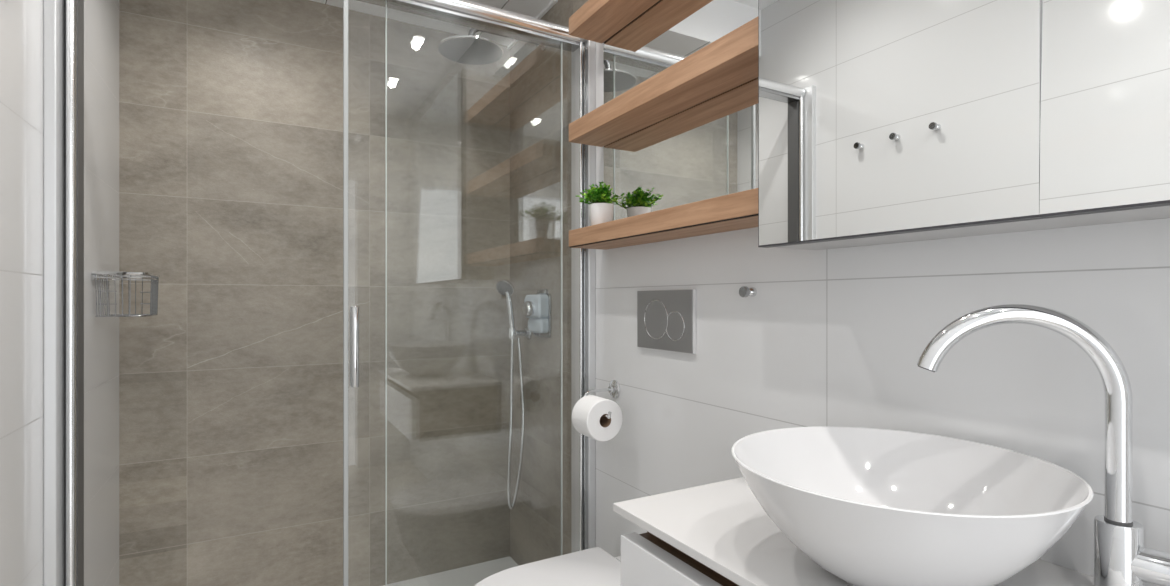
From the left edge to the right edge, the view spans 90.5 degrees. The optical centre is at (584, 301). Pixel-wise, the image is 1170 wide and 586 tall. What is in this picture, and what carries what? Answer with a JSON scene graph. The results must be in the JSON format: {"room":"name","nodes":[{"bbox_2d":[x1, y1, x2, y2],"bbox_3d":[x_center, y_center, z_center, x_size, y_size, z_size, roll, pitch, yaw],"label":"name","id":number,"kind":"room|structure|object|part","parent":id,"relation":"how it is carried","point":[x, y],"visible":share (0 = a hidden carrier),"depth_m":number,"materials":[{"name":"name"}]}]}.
{"room":"bathroom","nodes":[
{"label":"bathroom","id":0,"kind":"room"},
{"bbox_2d":[0,0,118,585],"bbox_3d":[-0.729,-0.088,0.378,0.100,2.536,3.474,0,0,-29],"label":"wall","id":1,"kind":"structure","parent":0,"point":[21,21],"depth_m":1.20,"materials":[{"name":"white tile"}]},
{"bbox_2d":[92,271,159,316],"bbox_3d":[-1.345,-0.021,1.710,0.135,0.130,0.210,0,0,-29],"label":"wire basket","id":2,"kind":"object","parent":1,"relation":"attached to","point":[136,276],"visible":1,"depth_m":1.67,"materials":[{"name":"silver metal"}]},
{"bbox_2d":[119,0,509,585],"bbox_3d":[-1.049,-0.088,2.249,1.581,2.536,0.100,0,0,-29],"label":"wall","id":3,"kind":"structure","parent":0,"point":[231,111],"depth_m":2.19,"materials":[{"name":"grey stone"}]},
{"bbox_2d":[310,0,551,45],"bbox_3d":[-0.109,-1.298,0.785,1.581,0.317,3.574,0,0,-29],"label":"ceiling","id":4,"kind":"structure","parent":0,"point":[532,8],"depth_m":2.29,"materials":[{"name":"white paint"}]},
{"bbox_2d":[510,0,1169,585],"bbox_3d":[0.536,-0.088,1.148,0.100,2.536,3.574,0,0,-29],"label":"wall","id":5,"kind":"structure","parent":0,"point":[837,337],"depth_m":1.19,"materials":[{"name":"white tile"}]},
{"bbox_2d":[438,28,546,64],"bbox_3d":[-0.339,-0.977,2.173,0.419,0.126,0.236,0,0,-29],"label":"shower","id":6,"kind":"object","parent":5,"relation":"attached to","point":[470,49],"visible":0.88,"depth_m":2.12,"materials":[{"name":"silver metal"}]},
{"bbox_3d":[-0.294,-0.977,2.199,0.310,0.094,0.023,0,0,-29],"label":"arm","id":7,"kind":"part","parent":6,"relation":"part of","materials":[{"name":"silver metal"}]},
{"bbox_2d":[496,280,531,508],"bbox_3d":[-0.288,0.380,2.366,0.148,0.934,0.073,0,0,-35],"label":"shower","id":8,"kind":"object","parent":5,"relation":"attached to","point":[505,288],"visible":1,"depth_m":2.37,"materials":[{"name":"silver metal"}]},
{"bbox_3d":[-0.306,0.059,2.363,0.028,0.203,0.053,0,0,27],"label":"handle","id":9,"kind":"part","parent":8,"relation":"part of","materials":[{"name":"silver metal"}]},
{"bbox_2d":[507,0,557,48],"bbox_3d":[-0.225,-1.133,2.384,0.012,0.012,0.474,0,0,-29],"label":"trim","id":10,"kind":"structure","parent":5,"relation":"attached to","point":[552,3],"depth_m":2.27,"materials":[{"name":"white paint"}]},
{"bbox_2d":[523,289,550,337],"bbox_3d":[-0.202,0.048,2.280,0.075,0.189,0.164,0,0,-29],"label":"shower mixer","id":11,"kind":"object","parent":5,"relation":"attached to","point":[536,307],"visible":1,"depth_m":2.24,"materials":[{"name":"silver metal"}]},
{"bbox_3d":[-0.222,0.030,2.268,0.029,0.060,0.060,0,0,-29],"label":"knob","id":12,"kind":"part","parent":11,"relation":"part of","materials":[{"name":"silver metal"}]},
{"bbox_3d":[-0.172,0.056,2.296,0.008,0.172,0.164,0,0,-29],"label":"plate","id":13,"kind":"part","parent":11,"relation":"part of","materials":[{"name":"silver metal"}]},
{"bbox_2d":[475,547,620,585],"bbox_3d":[-0.023,0.911,1.464,0.565,0.378,0.370,0,0,-29],"label":"toilet","id":14,"kind":"object","parent":5,"relation":"attached to","point":[594,566],"visible":0.77,"depth_m":1.54,"materials":[{"name":"white ceramic"}]},
{"bbox_2d":[583,380,619,418],"bbox_3d":[0.075,0.292,1.743,0.120,0.088,0.185,0,0,-29],"label":"toilet paper holder","id":15,"kind":"object","parent":5,"relation":"attached to","point":[613,389],"visible":0.68,"depth_m":1.81,"materials":[{"name":"silver metal"}]},
{"bbox_2d":[572,395,622,441],"bbox_3d":[0.035,0.342,1.702,0.120,0.120,0.096,0,0,-29],"label":"toilet paper roll","id":16,"kind":"object","parent":15,"relation":"hanging from","point":[587,412],"visible":0.94,"depth_m":1.67,"materials":[{"name":"white paper"}]},
{"bbox_3d":[0.079,0.304,1.731,0.115,0.064,0.161,0,0,-29],"label":"arm","id":17,"kind":"part","parent":15,"relation":"part of","materials":[{"name":"silver metal"}]},
{"bbox_3d":[0.086,0.277,1.822,0.022,0.058,0.058,0,0,-29],"label":"wall plate","id":18,"kind":"part","parent":15,"relation":"part of","materials":[{"name":"silver metal"}]},
{"bbox_2d":[569,0,659,42],"bbox_3d":[0.205,-0.863,1.496,0.126,0.054,0.821,0,0,-29],"label":"wall shelf","id":19,"kind":"object","parent":5,"relation":"attached to","point":[598,21],"visible":1,"depth_m":1.72,"materials":[{"name":"brown wood"}]},
{"bbox_2d":[569,17,757,146],"bbox_3d":[0.205,-0.528,1.496,0.126,0.056,0.821,0,0,-29],"label":"wall shelf","id":20,"kind":"object","parent":5,"relation":"attached to","point":[730,61],"visible":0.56,"depth_m":1.40,"materials":[{"name":"brown wood"}]},
{"bbox_2d":[569,188,757,249],"bbox_3d":[0.207,-0.195,1.497,0.130,0.055,0.821,0,0,-29],"label":"wall shelf","id":21,"kind":"object","parent":5,"relation":"attached to","point":[739,210],"visible":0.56,"depth_m":1.38,"materials":[{"name":"brown wood"}]},
{"bbox_2d":[576,181,623,225],"bbox_3d":[0.048,-0.292,1.756,0.134,0.140,0.144,0,0,17],"label":"potted plant","id":22,"kind":"object","parent":21,"relation":"on","point":[600,212],"visible":0.97,"depth_m":1.73,"materials":[{"name":"green plant"}]},
{"bbox_3d":[0.051,-0.257,1.760,0.076,0.070,0.076,0,0,-29],"label":"pot","id":23,"kind":"part","parent":22,"relation":"part of","materials":[{"name":"white ceramic"}]},
{"bbox_3d":[0.211,-0.168,1.494,0.126,0.001,0.811,0,0,-29],"label":"underside panel","id":24,"kind":"part","parent":21,"relation":"part of","materials":[{"name":"brown wood"}]},
{"bbox_2d":[637,289,695,353],"bbox_3d":[0.219,0.052,1.594,0.016,0.166,0.248,0,0,-29],"label":"flush plate","id":25,"kind":"object","parent":5,"relation":"attached to","point":[666,319],"visible":1,"depth_m":1.57,"materials":[{"name":"grey plastic"}]},
{"bbox_2d":[621,531,738,585],"bbox_3d":[0.428,0.496,0.824,0.407,0.221,0.759,0,0,-29],"label":"vanity cabinet","id":26,"kind":"object","parent":5,"relation":"attached to","point":[646,559],"visible":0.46,"depth_m":0.97,"materials":[{"name":"white wood"}]},
{"bbox_2d":[613,477,1093,585],"bbox_3d":[0.424,0.379,0.826,0.413,0.015,0.783,0,0,-29],"label":"countertop","id":27,"kind":"structure","parent":26,"relation":"on","point":[722,525],"depth_m":0.90,"materials":[{"name":"white"}]},
{"bbox_2d":[731,426,1093,585],"bbox_3d":[0.414,0.293,0.787,0.417,0.156,0.417,0,0,-29],"label":"vessel basin","id":28,"kind":"object","parent":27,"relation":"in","point":[867,506],"visible":1,"depth_m":0.74,"materials":[{"name":"white ceramic"}]},
{"bbox_2d":[917,304,1169,585],"bbox_3d":[0.591,0.187,0.724,0.308,0.367,0.066,0,0,29],"label":"tap","id":29,"kind":"object","parent":27,"relation":"on","point":[1121,558],"visible":1,"depth_m":0.70,"materials":[{"name":"silver metal"}]},
{"bbox_3d":[0.552,0.134,0.739,0.228,0.261,0.025,0,0,21],"label":"spout","id":30,"kind":"part","parent":29,"relation":"part of","materials":[{"name":"silver metal"}]},
{"bbox_3d":[0.679,0.312,0.673,0.088,0.041,0.041,0,0,44],"label":"handle","id":31,"kind":"part","parent":29,"relation":"part of","materials":[{"name":"silver metal"}]},
{"bbox_2d":[604,0,757,220],"bbox_3d":[0.264,-0.651,1.525,0.005,0.858,0.820,0,0,-29],"label":"wall mirror","id":32,"kind":"object","parent":5,"relation":"attached to","point":[708,149],"visible":0.38,"depth_m":1.54,"materials":[{"name":"silver metal"}]},
{"bbox_2d":[739,286,756,296],"bbox_3d":[0.368,-0.021,1.311,0.033,0.025,0.025,0,0,-29],"label":"wall hook","id":33,"kind":"object","parent":5,"relation":"attached to","point":[744,291],"visible":1,"depth_m":1.30,"materials":[{"name":"silver metal"}]},
{"bbox_3d":[0.360,-0.021,1.306,0.013,0.025,0.025,0,0,-29],"label":"knob","id":34,"kind":"part","parent":33,"relation":"part of","materials":[{"name":"silver metal"}]},
{"bbox_2d":[758,0,1169,249],"bbox_3d":[0.615,-0.591,0.743,0.161,0.978,0.892,0,0,-29],"label":"upper cabinet","id":35,"kind":"object","parent":5,"relation":"attached to","point":[880,121],"visible":1,"depth_m":0.79,"materials":[{"name":"grey"}]},
{"bbox_2d":[759,0,1038,245],"bbox_3d":[0.438,-0.592,0.895,0.001,0.974,0.449,0,0,-29],"label":"mirror glass","id":36,"kind":"object","parent":35,"relation":"attached to","point":[877,117],"depth_m":0.86,"materials":[{"name":"silver metal"}]},
{"bbox_3d":[0.448,-0.592,0.901,0.022,0.975,0.450,0,0,-29],"label":"mirror door","id":37,"kind":"part","parent":35,"relation":"part of","materials":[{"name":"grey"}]},
{"bbox_2d":[1039,0,1169,213],"bbox_3d":[0.664,-0.592,0.513,0.021,0.974,0.439,0,0,-29],"label":"mirror glass","id":38,"kind":"object","parent":35,"relation":"on","point":[1104,65],"depth_m":0.65,"materials":[{"name":"silver metal"}]},
{"bbox_3d":[-0.109,1.230,0.785,1.581,0.100,3.575,0,0,-29],"label":"floor","id":39,"kind":"structure","parent":0,"visible":0},
{"bbox_2d":[383,556,518,585],"bbox_3d":[-0.750,1.159,1.922,1.381,0.041,0.764,0,0,-29],"label":"shower tray","id":40,"kind":"object","parent":39,"relation":"on","point":[471,575],"visible":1,"depth_m":2.41,"materials":[{"name":"white ceramic"}]},
{"bbox_2d":[43,0,594,585],"bbox_3d":[-0.587,0.116,1.632,1.381,2.046,0.130,0,0,-29],"label":"shower door frame","id":41,"kind":"structure","parent":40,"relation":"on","point":[63,20],"depth_m":1.32,"materials":[{"name":"silver metal"}]},
{"bbox_3d":[-0.643,0.125,1.611,0.021,0.220,0.026,0,0,-29],"label":"handle","id":42,"kind":"part","parent":41,"relation":"part of","materials":[{"name":"silver metal"}]},
{"bbox_3d":[-0.631,0.125,1.589,0.021,0.220,0.026,0,0,-29],"label":"handle","id":43,"kind":"part","parent":41,"relation":"part of","materials":[{"name":"silver metal"}]},
{"bbox_3d":[-0.590,-0.884,1.619,1.310,0.045,0.045,0,0,-29],"label":"rail","id":44,"kind":"part","parent":41,"relation":"part of","materials":[{"name":"silver metal"}]}
]}

